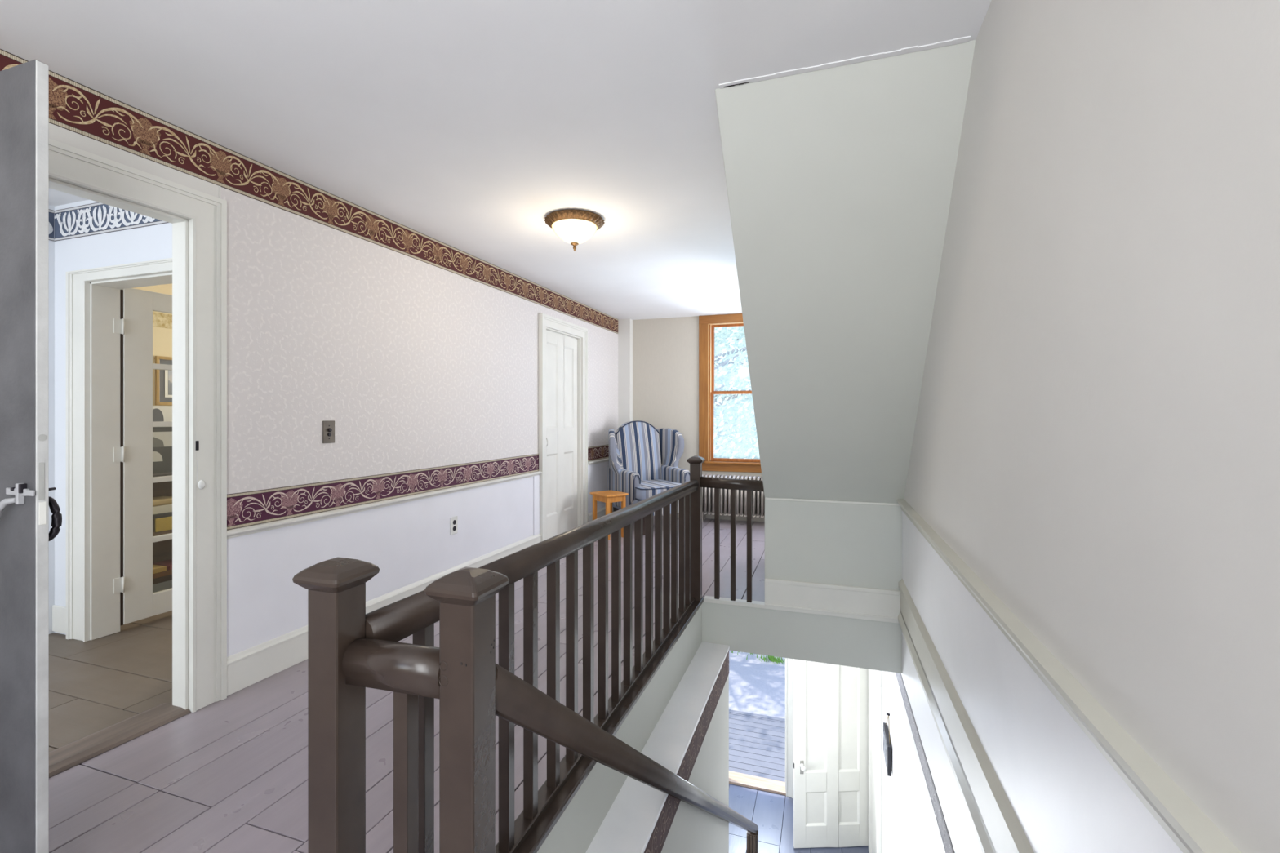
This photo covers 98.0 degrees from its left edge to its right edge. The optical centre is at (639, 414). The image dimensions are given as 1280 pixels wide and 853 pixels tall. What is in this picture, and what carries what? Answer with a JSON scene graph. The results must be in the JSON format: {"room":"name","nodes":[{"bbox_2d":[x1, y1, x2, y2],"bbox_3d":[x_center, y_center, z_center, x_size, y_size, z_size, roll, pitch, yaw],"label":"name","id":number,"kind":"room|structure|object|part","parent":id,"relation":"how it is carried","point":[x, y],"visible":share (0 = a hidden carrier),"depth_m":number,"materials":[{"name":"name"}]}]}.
{"room":"upstairs hallway landing","nodes":[
{"label":"upstairs hallway landing","id":0,"kind":"room"},
{"bbox_2d":[48,204,54,634],"bbox_3d":[-3.970,0.027,1.524,0.104,2.446,3.555,0,0,19],"label":"wall","id":1,"kind":"structure","parent":0,"point":[51,208],"depth_m":3.18,"materials":[{"name":"paint"}]},
{"bbox_2d":[52,199,172,635],"bbox_3d":[-3.400,0.027,3.269,3.270,2.446,0.142,0,0,19],"label":"wall","id":2,"kind":"structure","parent":0,"point":[89,233],"depth_m":3.13,"materials":[{"name":"plaster"},{"name":"paint"},{"name":"wallpaper"}]},
{"bbox_3d":[-3.274,1.164,3.159,0.178,0.148,0.012,0,0,19],"label":"skirting","id":3,"kind":"part","parent":2,"relation":"part of","materials":[{"name":"white paint"}]},
{"bbox_2d":[66,257,172,642],"bbox_3d":[-2.627,0.227,2.997,1.152,2.047,0.166,0,0,19],"label":"trim","id":4,"kind":"structure","parent":2,"relation":"attached to","point":[92,295],"depth_m":3.10,"materials":[{"name":"white paint"}]},
{"bbox_3d":[-3.123,0.227,3.095,0.150,2.047,0.036,0,0,19],"label":"casing leg","id":5,"kind":"part","parent":4,"relation":"part of","materials":[{"name":"white paint"}]},
{"bbox_2d":[113,288,172,625],"bbox_3d":[-2.873,0.237,3.579,0.047,1.961,0.845,0,0,19],"label":"door","id":6,"kind":"structure","parent":2,"relation":"in","point":[138,602],"depth_m":3.29,"materials":[{"name":"white paint"}]},
{"bbox_2d":[133,283,172,405],"bbox_3d":[-3.513,0.027,4.920,0.102,2.446,2.915,0,0,19],"label":"wall","id":7,"kind":"structure","parent":0,"point":[162,322],"depth_m":4.27,"materials":[{"name":"paint"}]},
{"bbox_2d":[154,355,172,405],"bbox_3d":[-3.611,-0.260,4.444,0.020,0.376,0.454,0,0,19],"label":"framed picture","id":8,"kind":"object","parent":7,"relation":"attached to","point":[163,378],"visible":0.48,"depth_m":4.28,"materials":[{"name":"gold metal"}]},
{"bbox_2d":[168,370,172,395],"bbox_3d":[-3.608,-0.260,4.443,0.002,0.210,0.280,0,0,19],"label":"print","id":9,"kind":"object","parent":8,"relation":"attached to","point":[170,372],"depth_m":4.32},
{"bbox_2d":[0,48,618,657],"bbox_3d":[-1.730,0.027,2.925,0.086,2.446,8.842,0,0,19],"label":"wall","id":10,"kind":"structure","parent":0,"point":[421,351],"depth_m":3.16,"materials":[{"name":"paint"}]},
{"bbox_2d":[0,59,62,852],"bbox_3d":[-1.795,0.186,1.468,0.760,2.077,0.089,0,0,19],"label":"door","id":11,"kind":"structure","parent":10,"relation":"in","point":[25,501],"depth_m":1.35,"materials":[{"name":"grey paint"}]},
{"bbox_3d":[-1.538,0.242,1.346,0.076,0.086,0.018,0,0,12],"label":"latch lever","id":12,"kind":"part","parent":11,"relation":"part of","materials":[{"name":"metal"}]},
{"bbox_3d":[-1.440,0.160,1.339,0.002,0.090,0.011,0,0,19],"label":"edge plate","id":13,"kind":"part","parent":11,"relation":"part of","materials":[{"name":"silver metal"}]},
{"bbox_3d":[-1.439,0.237,1.341,0.002,0.055,0.013,0,0,19],"label":"edge plate","id":14,"kind":"part","parent":11,"relation":"part of","materials":[{"name":"white paint"}]},
{"bbox_3d":[-1.461,0.258,1.382,0.018,0.116,0.039,0,0,19],"label":"pull handle","id":15,"kind":"part","parent":11,"relation":"part of","materials":[{"name":"black metal"}]},
{"bbox_2d":[48,702,190,777],"bbox_3d":[-2.102,1.240,1.976,0.182,0.020,0.822,0,0,19],"label":"trim","id":16,"kind":"structure","parent":10,"relation":"attached to","point":[63,758],"depth_m":2.13,"materials":[{"name":"brown wood"}]},
{"bbox_2d":[48,138,226,712],"bbox_3d":[-2.049,0.153,1.958,0.149,2.194,1.086,0,0,19],"label":"trim","id":17,"kind":"structure","parent":10,"relation":"attached to","point":[198,220],"depth_m":2.35,"materials":[{"name":"white paint"}]},
{"bbox_3d":[-1.871,0.130,2.347,0.012,0.040,0.012,0,0,19],"label":"strike plate","id":18,"kind":"part","parent":17,"relation":"part of","materials":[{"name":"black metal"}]},
{"bbox_3d":[-1.863,0.153,2.399,0.042,2.194,0.131,0,0,19],"label":"casing leg","id":19,"kind":"part","parent":17,"relation":"part of","materials":[{"name":"white paint"}]},
{"bbox_2d":[322,420,334,443],"bbox_3d":[-1.667,0.092,2.990,0.017,0.120,0.074,0,0,19],"label":"light switch","id":20,"kind":"object","parent":10,"relation":"attached to","point":[328,426],"visible":1,"depth_m":2.98,"materials":[{"name":"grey metal"}]},
{"bbox_2d":[226,533,541,696],"bbox_3d":[-1.379,1.167,3.784,0.022,0.166,2.804,0,0,19],"label":"baseboard","id":21,"kind":"structure","parent":10,"relation":"attached to","point":[246,668],"depth_m":2.75,"materials":[{"name":"white paint"}]},
{"bbox_2d":[226,471,542,538],"bbox_3d":[-1.379,0.536,3.782,0.034,0.039,2.808,0,0,19],"label":"trim","id":22,"kind":"structure","parent":10,"relation":"attached to","point":[241,531],"depth_m":3.14,"materials":[{"name":"white paint"}]},
{"bbox_2d":[450,515,457,535],"bbox_3d":[-1.323,0.788,3.964,0.008,0.124,0.074,0,0,19],"label":"power outlet","id":23,"kind":"object","parent":10,"relation":"attached to","point":[454,519],"visible":1,"depth_m":3.96,"materials":[{"name":"white plastic"}]},
{"bbox_2d":[546,329,577,539],"bbox_3d":[-0.797,0.212,5.586,0.076,2.047,0.768,0,0,19],"label":"door","id":24,"kind":"structure","parent":10,"relation":"in","point":[561,349],"depth_m":5.59,"materials":[{"name":"white paint"}]},
{"bbox_3d":[-0.868,0.680,5.421,0.029,0.594,0.224,0,0,19],"label":"panel","id":25,"kind":"part","parent":24,"relation":"part of","materials":[{"name":"white paint"}]},
{"bbox_3d":[-0.868,-0.282,5.421,0.029,0.829,0.224,0,0,19],"label":"panel","id":26,"kind":"part","parent":24,"relation":"part of","materials":[{"name":"white paint"}]},
{"bbox_3d":[-0.749,0.680,5.759,0.029,0.594,0.224,0,0,19],"label":"panel","id":27,"kind":"part","parent":24,"relation":"part of","materials":[{"name":"white paint"}]},
{"bbox_3d":[-0.749,-0.282,5.759,0.029,0.829,0.224,0,0,19],"label":"panel","id":28,"kind":"part","parent":24,"relation":"part of","materials":[{"name":"white paint"}]},
{"bbox_2d":[538,313,587,541],"bbox_3d":[-0.780,0.160,5.581,0.110,2.180,0.989,0,0,19],"label":"trim","id":29,"kind":"structure","parent":10,"relation":"attached to","point":[546,322],"depth_m":5.65,"materials":[{"name":"white paint"}]},
{"bbox_3d":[-0.896,0.160,5.148,0.040,2.180,0.094,0,0,19],"label":"casing leg","id":30,"kind":"part","parent":29,"relation":"part of","materials":[{"name":"white paint"}]},
{"bbox_3d":[-0.599,0.160,5.991,0.041,2.180,0.094,0,0,19],"label":"casing leg","id":31,"kind":"part","parent":29,"relation":"part of","materials":[{"name":"white paint"}]},
{"bbox_2d":[587,457,608,465],"bbox_3d":[-0.412,0.536,6.531,0.034,0.039,0.925,0,0,19],"label":"trim","id":32,"kind":"structure","parent":10,"relation":"attached to","point":[602,460],"depth_m":6.33,"materials":[{"name":"white paint"}]},
{"bbox_2d":[587,506,613,522],"bbox_3d":[-0.411,1.167,6.532,0.022,0.166,0.920,0,0,19],"label":"baseboard","id":33,"kind":"structure","parent":10,"relation":"attached to","point":[601,512],"depth_m":6.36,"materials":[{"name":"white paint"}]},
{"bbox_2d":[48,515,898,852],"bbox_3d":[-1.854,1.278,2.956,6.400,0.063,8.820,0,0,19],"label":"floor","id":34,"kind":"structure","parent":0,"point":[229,775],"depth_m":2.12,"materials":[{"name":"brown paint"}]},
{"bbox_2d":[152,471,172,592],"bbox_3d":[-3.478,0.838,4.283,0.365,0.825,1.260,0,0,19],"label":"bookcase","id":35,"kind":"object","parent":34,"relation":"on","point":[162,550],"visible":0.02,"depth_m":4.24,"materials":[{"name":"brown wood"}]},
{"bbox_2d":[152,519,154,533],"bbox_3d":[-3.531,0.784,3.928,0.200,0.093,0.072,0,0,19],"label":"book","id":36,"kind":"object","parent":35,"relation":"on","point":[153,519],"visible":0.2,"depth_m":3.92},
{"bbox_2d":[152,426,172,473],"bbox_3d":[-3.471,0.257,4.123,0.014,0.335,0.380,0,0,19],"label":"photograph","id":37,"kind":"object","parent":35,"relation":"on","point":[162,436],"visible":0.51,"depth_m":4.06},
{"bbox_2d":[152,431,172,462],"bbox_3d":[-3.466,0.232,4.121,0.002,0.215,0.376,0,0,19],"label":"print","id":38,"kind":"object","parent":37,"relation":"attached to","point":[162,441],"depth_m":4.06},
{"bbox_2d":[152,405,172,421],"bbox_3d":[-3.493,0.179,4.130,0.010,0.490,0.400,0,0,19],"label":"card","id":39,"kind":"object","parent":35,"relation":"on","point":[160,413],"visible":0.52,"depth_m":4.08,"materials":[{"name":"paper"}]},
{"bbox_2d":[152,574,172,584],"bbox_3d":[-3.500,1.175,4.006,0.210,0.038,0.420,0,0,19],"label":"book","id":40,"kind":"object","parent":35,"relation":"on","point":[166,578],"visible":0.06,"depth_m":3.97,"materials":[{"name":"brown paper"}]},
{"bbox_2d":[152,569,172,578],"bbox_3d":[-3.500,1.138,4.006,0.210,0.034,0.400,0,0,19],"label":"book","id":41,"kind":"object","parent":40,"relation":"on","point":[167,572],"visible":0.06,"depth_m":3.97,"materials":[{"name":"brown paper"}]},
{"bbox_2d":[152,564,166,573],"bbox_3d":[-3.525,1.103,3.930,0.210,0.035,0.200,0,0,19],"label":"book","id":42,"kind":"object","parent":41,"relation":"on","point":[156,568],"visible":0.25,"depth_m":3.96,"materials":[{"name":"yellow paper"}]},
{"bbox_2d":[152,559,172,569],"bbox_3d":[-3.465,1.105,4.110,0.210,0.030,0.140,0,0,19],"label":"book","id":43,"kind":"object","parent":41,"relation":"on","point":[168,563],"visible":0.48,"depth_m":4.08,"materials":[{"name":"red paper"}]},
{"bbox_3d":[-3.475,0.844,4.282,0.340,0.023,1.200,0,0,19],"label":"shelf","id":44,"kind":"part","parent":35,"relation":"part of","materials":[{"name":"brown wood"}]},
{"bbox_3d":[-3.644,0.850,4.339,0.015,0.800,1.240,0,0,19],"label":"panel","id":45,"kind":"part","parent":35,"relation":"part of","materials":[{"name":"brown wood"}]},
{"bbox_2d":[154,515,172,532],"bbox_3d":[-3.484,0.783,4.061,0.205,0.095,0.205,0,0,19],"label":"folder","id":46,"kind":"object","parent":35,"relation":"on","point":[162,524],"visible":0.36,"depth_m":3.97,"materials":[{"name":"yellow paper"}]},
{"bbox_2d":[152,511,172,519],"bbox_3d":[-3.513,0.721,4.000,0.210,0.029,0.340,0,0,19],"label":"book","id":47,"kind":"object","parent":46,"relation":"on","point":[165,514],"visible":0.04,"depth_m":3.98,"materials":[{"name":"grey paper"}]},
{"bbox_2d":[152,503,172,515],"bbox_3d":[-3.510,0.677,3.999,0.195,0.055,0.300,0,0,19],"label":"paper stack","id":48,"kind":"object","parent":47,"relation":"on","point":[158,509],"visible":0.16,"depth_m":3.98,"materials":[{"name":"beige paper"}]},
{"bbox_2d":[152,496,172,506],"bbox_3d":[-3.513,0.627,4.000,0.190,0.044,0.280,0,0,19],"label":"envelope","id":49,"kind":"object","parent":48,"relation":"on","point":[159,500],"visible":0.26,"depth_m":4.00,"materials":[{"name":"beige paper"}]},
{"bbox_2d":[292,455,764,852],"bbox_3d":[0.278,2.335,2.900,0.540,4.128,4.151,0,0,19],"label":"balustrade","id":50,"kind":"object","parent":34,"relation":"on","point":[350,650],"visible":1,"depth_m":1.19,"materials":[{"name":"brown paint"}]},
{"bbox_3d":[-0.572,0.795,1.052,0.070,0.950,0.070,0,0,19],"label":"newel post","id":51,"kind":"part","parent":50,"relation":"part of","materials":[{"name":"brown paint"}]},
{"bbox_3d":[-0.436,0.458,1.017,0.201,0.072,0.067,0,0,16],"label":"handrail","id":52,"kind":"part","parent":50,"relation":"part of","materials":[{"name":"brown paint"}]},
{"bbox_3d":[-0.304,0.950,0.983,0.070,1.260,0.070,0,0,19],"label":"newel post","id":53,"kind":"part","parent":50,"relation":"part of","materials":[{"name":"brown paint"}]},
{"bbox_3d":[-0.088,0.450,2.406,0.066,0.109,2.806,0,0,19],"label":"handrail","id":54,"kind":"part","parent":50,"relation":"part of","materials":[{"name":"brown paint"}]},
{"bbox_3d":[-0.103,1.236,2.411,0.057,0.025,2.805,0,0,19],"label":"rail","id":55,"kind":"part","parent":50,"relation":"part of","materials":[{"name":"brown paint"}]},
{"bbox_3d":[0.350,2.036,2.921,0.068,3.161,4.064,0,0,19],"label":"stair handrail","id":56,"kind":"part","parent":50,"relation":"part of","materials":[{"name":"brown paint"}]},
{"bbox_3d":[0.379,0.788,3.766,0.070,0.924,0.070,0,0,19],"label":"newel post","id":57,"kind":"part","parent":50,"relation":"part of","materials":[{"name":"brown paint"}]},
{"bbox_3d":[0.612,0.459,3.698,0.417,0.081,0.064,0,0,19],"label":"handrail","id":58,"kind":"part","parent":50,"relation":"part of","materials":[{"name":"brown paint"}]},
{"bbox_3d":[0.964,3.989,4.777,0.090,0.819,0.090,0,0,19],"label":"newel post","id":59,"kind":"part","parent":50,"relation":"part of","materials":[{"name":"brown paint"}]},
{"bbox_2d":[590,489,628,540],"bbox_3d":[-0.318,1.025,5.715,0.270,0.450,0.310,0,0,-38],"label":"stool","id":60,"kind":"object","parent":34,"relation":"on","point":[608,497],"visible":0.71,"depth_m":5.66,"materials":[{"name":"brown wood"}]},
{"bbox_3d":[-0.468,1.036,5.747,0.035,0.428,0.035,0,0,-38],"label":"leg","id":61,"kind":"part","parent":60,"relation":"part of","materials":[{"name":"brown wood"}]},
{"bbox_3d":[-0.322,1.036,5.563,0.035,0.428,0.035,0,0,-38],"label":"leg","id":62,"kind":"part","parent":60,"relation":"part of","materials":[{"name":"brown wood"}]},
{"bbox_3d":[-0.318,0.811,5.715,0.270,0.022,0.310,0,0,-38],"label":"seat","id":63,"kind":"part","parent":60,"relation":"part of","materials":[{"name":"brown wood"}]},
{"bbox_3d":[-0.315,1.036,5.868,0.035,0.428,0.035,0,0,-38],"label":"leg","id":64,"kind":"part","parent":60,"relation":"part of","materials":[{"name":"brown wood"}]},
{"bbox_3d":[-0.169,1.036,5.684,0.035,0.428,0.035,0,0,-38],"label":"leg","id":65,"kind":"part","parent":60,"relation":"part of","materials":[{"name":"brown wood"}]},
{"bbox_2d":[607,420,689,535],"bbox_3d":[0.130,0.660,6.227,0.963,1.180,0.896,0,0,-27],"label":"armchair","id":66,"kind":"object","parent":34,"relation":"on","point":[644,459],"visible":0.69,"depth_m":6.40,"materials":[{"name":"blue fabric"}]},
{"bbox_3d":[-0.185,0.811,6.150,0.100,0.439,0.670,0,0,-27],"label":"arm","id":67,"kind":"part","parent":66,"relation":"part of"},
{"bbox_3d":[-0.021,0.482,6.517,0.570,0.815,0.243,0,0,-27],"label":"backrest","id":68,"kind":"part","parent":66,"relation":"part of","materials":[{"name":"blue fabric"}]},
{"bbox_3d":[0.033,1.145,5.784,0.056,0.210,0.056,0,0,-27],"label":"leg","id":69,"kind":"part","parent":66,"relation":"part of","materials":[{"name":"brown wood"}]},
{"bbox_3d":[0.151,0.973,6.186,0.690,0.155,0.735,0,0,-27],"label":"seat","id":70,"kind":"part","parent":66,"relation":"part of","materials":[{"name":"blue fabric"}]},
{"bbox_2d":[635,479,681,499],"bbox_3d":[0.176,0.822,6.137,0.690,0.133,0.685,0,0,-27],"label":"seat cushion","id":71,"kind":"object","parent":66,"relation":"on","point":[647,488],"depth_m":5.85,"materials":[{"name":"blue fabric"}]},
{"bbox_3d":[0.374,0.811,6.440,0.100,0.439,0.670,0,0,-27],"label":"arm","id":72,"kind":"part","parent":66,"relation":"part of"},
{"bbox_2d":[702,474,764,522],"bbox_3d":[1.092,0.973,6.428,0.779,0.554,0.219,0,0,19],"label":"radiator","id":73,"kind":"object","parent":34,"relation":"on","point":[708,494],"visible":0.49,"depth_m":6.37,"materials":[{"name":"silver metal"}]},
{"bbox_2d":[0,0,991,319],"bbox_3d":[-1.572,-1.253,3.009,6.700,0.126,9.300,0,0,19],"label":"ceiling","id":74,"kind":"structure","parent":0,"point":[463,125],"depth_m":2.06,"materials":[{"name":"paint"}]},
{"bbox_2d":[544,208,604,251],"bbox_3d":[-0.399,-1.096,3.400,0.369,0.197,0.369,0,0,19],"label":"ceiling lamp","id":75,"kind":"object","parent":74,"relation":"attached to","point":[574,227],"visible":1,"depth_m":3.30,"materials":[{"name":"brown metal"}]},
{"bbox_3d":[-0.399,-1.098,3.400,0.277,0.106,0.277,0,0,19],"label":"lamp shade","id":76,"kind":"part","parent":75,"relation":"part of","materials":[{"name":"white glass"}]},
{"bbox_2d":[617,318,632,428],"bbox_3d":[-0.190,0.027,6.996,0.175,2.446,0.100,0,0,19],"label":"wall","id":77,"kind":"structure","parent":0,"point":[625,326],"depth_m":6.95,"materials":[{"name":"white paint"}]},
{"bbox_2d":[586,641,729,852],"bbox_3d":[0.042,2.974,2.385,0.198,2.851,3.007,0,0,19],"label":"wall","id":78,"kind":"structure","parent":0,"point":[690,739],"depth_m":2.79,"materials":[{"name":"paint"}]},
{"bbox_2d":[537,604,702,852],"bbox_3d":[-0.043,1.413,2.444,0.020,0.280,2.865,0,0,19],"label":"trim","id":79,"kind":"structure","parent":78,"relation":"attached to","point":[575,831],"depth_m":2.29,"materials":[{"name":"paint"}]},
{"bbox_2d":[702,601,902,673],"bbox_3d":[1.015,1.428,3.610,1.280,0.310,0.020,0,0,19],"label":"trim","id":80,"kind":"structure","parent":78,"relation":"attached to","point":[873,645],"depth_m":3.58,"materials":[{"name":"paint"}]},
{"bbox_2d":[632,315,764,522],"bbox_3d":[-0.184,0.194,7.131,6.700,2.779,0.160,0,0,19],"label":"wall","id":81,"kind":"structure","parent":0,"point":[665,351],"depth_m":6.86,"materials":[{"name":"paint"}]},
{"bbox_2d":[698,313,761,472],"bbox_3d":[1.322,-0.259,6.595,1.238,1.868,0.215,0,0,19],"label":"window","id":82,"kind":"structure","parent":81,"relation":"in","point":[707,324],"depth_m":6.70,"materials":[{"name":"brown wood"}]},
{"bbox_3d":[0.767,-0.301,6.714,0.110,1.783,0.024,0,0,19],"label":"casing","id":83,"kind":"part","parent":82,"relation":"part of","materials":[{"name":"brown wood"}]},
{"bbox_3d":[1.301,-1.143,6.532,1.238,0.100,0.027,0,0,19],"label":"casing","id":84,"kind":"part","parent":82,"relation":"part of","materials":[{"name":"brown wood"}]},
{"bbox_3d":[1.331,-0.670,6.622,0.974,0.844,0.030,0,0,19],"label":"sash","id":85,"kind":"part","parent":82,"relation":"part of","materials":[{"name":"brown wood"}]},
{"bbox_3d":[1.313,0.574,6.567,1.082,0.028,0.155,0,0,19],"label":"sill","id":86,"kind":"part","parent":82,"relation":"part of","materials":[{"name":"brown wood"}]},
{"bbox_3d":[1.320,0.142,6.590,0.974,0.840,0.030,0,0,19],"label":"sash","id":87,"kind":"part","parent":82,"relation":"part of","materials":[{"name":"brown wood"}]},
{"bbox_2d":[728,783,868,852],"bbox_3d":[0.217,4.430,3.936,3.100,0.060,6.000,0,0,19],"label":"floor","id":88,"kind":"structure","parent":0,"point":[772,813],"depth_m":5.97,"materials":[{"name":"tile"}]},
{"bbox_2d":[728,770,786,795],"bbox_3d":[1.258,4.381,6.670,1.008,0.033,0.195,0,0,19],"label":"trim","id":89,"kind":"structure","parent":88,"relation":"on","point":[773,786],"depth_m":6.60,"materials":[{"name":"brown wood"}]},
{"bbox_2d":[715,40,975,619],"bbox_3d":[1.148,0.027,3.318,0.844,2.446,2.979,0,0,19],"label":"wall","id":90,"kind":"structure","parent":0,"point":[839,180],"depth_m":2.49,"materials":[{"name":"paint"}]},
{"bbox_3d":[1.208,1.163,3.522,0.822,0.175,0.024,0,0,19],"label":"baseboard","id":91,"kind":"part","parent":90,"relation":"part of","materials":[{"name":"white paint"}]},
{"bbox_2d":[881,0,1279,852],"bbox_3d":[1.185,1.602,1.944,0.127,5.596,8.841,0,0,18],"label":"wall","id":92,"kind":"structure","parent":0,"point":[1096,436],"depth_m":0.95,"materials":[{"name":"paint"}]},
{"bbox_2d":[792,658,868,848],"bbox_3d":[1.946,3.344,5.631,0.778,2.096,0.102,0,0,-3],"label":"door","id":93,"kind":"structure","parent":92,"relation":"in","point":[830,764],"depth_m":5.65,"materials":[{"name":"white paint"}]},
{"bbox_3d":[1.637,3.567,5.631,0.036,0.135,0.003,0,0,-2],"label":"lock plate","id":94,"kind":"part","parent":93,"relation":"part of","materials":[{"name":"metal"}]},
{"bbox_3d":[1.639,3.550,5.599,0.056,0.056,0.066,0,0,-2],"label":"knob","id":95,"kind":"part","parent":93,"relation":"part of","materials":[{"name":"white ceramic"}]},
{"bbox_3d":[1.785,3.995,5.654,0.221,0.344,0.030,0,0,-2],"label":"panel","id":96,"kind":"part","parent":93,"relation":"part of","materials":[{"name":"white paint"}]},
{"bbox_3d":[1.785,3.038,5.654,0.221,1.179,0.030,0,0,-2],"label":"panel","id":97,"kind":"part","parent":93,"relation":"part of","materials":[{"name":"white paint"}]},
{"bbox_3d":[2.122,3.995,5.668,0.221,0.344,0.030,0,0,-2],"label":"panel","id":98,"kind":"part","parent":93,"relation":"part of","materials":[{"name":"white paint"}]},
{"bbox_3d":[2.122,3.038,5.668,0.221,1.179,0.030,0,0,-2],"label":"panel","id":99,"kind":"part","parent":93,"relation":"part of","materials":[{"name":"white paint"}]},
{"bbox_2d":[868,669,881,852],"bbox_3d":[2.159,3.265,5.140,0.039,2.270,1.120,0,0,19],"label":"trim","id":100,"kind":"structure","parent":92,"relation":"attached to","point":[874,676],"depth_m":5.18,"materials":[{"name":"white paint"}]},
{"bbox_3d":[2.002,3.325,4.670,0.039,2.150,0.130,0,0,19],"label":"casing leg","id":101,"kind":"part","parent":100,"relation":"part of","materials":[{"name":"white paint"}]},
{"bbox_2d":[883,712,891,776],"bbox_3d":[1.803,2.354,4.057,0.035,0.363,0.330,0,0,19],"label":"picture","id":102,"kind":"object","parent":92,"relation":"attached to","point":[886,744],"visible":1,"depth_m":3.97},
{"bbox_3d":[1.808,2.257,4.055,0.009,0.149,0.263,0,0,19],"label":"cord","id":103,"kind":"part","parent":102,"relation":"part of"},
{"bbox_2d":[897,612,996,852],"bbox_3d":[1.047,1.230,1.759,0.026,0.100,3.463,0,0,18],"label":"trim","id":104,"kind":"structure","parent":92,"relation":"attached to","point":[978,826],"depth_m":1.98,"materials":[{"name":"beige paint"}]},
{"bbox_2d":[897,578,1034,852],"bbox_3d":[1.049,1.125,1.759,0.022,0.250,3.463,0,0,18],"label":"baseboard","id":105,"kind":"structure","parent":92,"relation":"attached to","point":[1006,834],"depth_m":1.79,"materials":[{"name":"beige paint"}]},
{"bbox_2d":[897,498,1241,852],"bbox_3d":[0.753,0.545,0.872,0.036,0.074,5.333,0,0,18],"label":"trim","id":106,"kind":"structure","parent":92,"relation":"attached to","point":[1185,824],"depth_m":0.92,"materials":[{"name":"beige paint"}]},
{"bbox_3d":[1.197,3.241,6.690,3.200,3.317,0.155,0,0,19],"label":"wall","id":107,"kind":"structure","parent":0,"visible":0},
{"bbox_2d":[785,657,793,798],"bbox_3d":[1.251,3.249,6.651,1.148,2.299,0.195,0,0,19],"label":"trim","id":108,"kind":"structure","parent":107,"relation":"attached to","point":[788,662],"depth_m":6.40,"materials":[{"name":"white paint"}]},
{"label":"outside","id":109,"kind":"structure","parent":0,"visible":0},
{"bbox_2d":[728,650,785,719],"bbox_3d":[10.655,4.810,31.655,60.000,0.120,53.200,0,0,19],"label":"ground","id":110,"kind":"structure","parent":109,"point":[756,686],"depth_m":9.77,"materials":[{"name":"white snow"}]},
{"bbox_2d":[714,326,759,458],"bbox_3d":[1.130,0.394,11.757,8.843,8.736,8.596,0,0,41],"label":"window glass","id":111,"kind":"object","parent":110,"relation":"on","point":[724,400],"visible":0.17,"depth_m":10.15,"materials":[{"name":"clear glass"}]},
{"bbox_2d":[714,326,759,458],"bbox_3d":[4.683,-0.114,19.468,10.516,9.749,9.812,0,0,-14],"label":"tree","id":112,"kind":"object","parent":110,"relation":"on","point":[720,341],"visible":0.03,"depth_m":18.83,"materials":[{"name":"grey plant"}]},
{"bbox_2d":[714,327,759,458],"bbox_3d":[2.302,-1.094,28.352,12.496,12.428,11.940,0,0,-17],"label":"tree","id":113,"kind":"object","parent":110,"relation":"on","point":[736,419],"visible":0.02,"depth_m":27.12,"materials":[{"name":"grey plant"}]},
{"bbox_2d":[728,709,785,782],"bbox_3d":[1.672,4.593,7.475,4.800,0.255,1.636,0,0,19],"label":"floor","id":114,"kind":"structure","parent":110,"relation":"on","point":[757,742],"depth_m":7.52,"materials":[{"name":"grey paint"}]},
{"bbox_3d":[1.665,4.593,7.453,4.800,0.255,1.590,0,0,19],"label":"frame","id":115,"kind":"part","parent":114,"relation":"part of","materials":[{"name":"grey paint"}]},
{"bbox_2d":[731,650,785,664],"bbox_3d":[1.140,4.670,11.440,3.867,0.159,0.701,0,0,19],"label":"grass","id":116,"kind":"structure","parent":110,"relation":"on","point":[773,659],"depth_m":10.72,"materials":[{"name":"green plant"}]}
]}

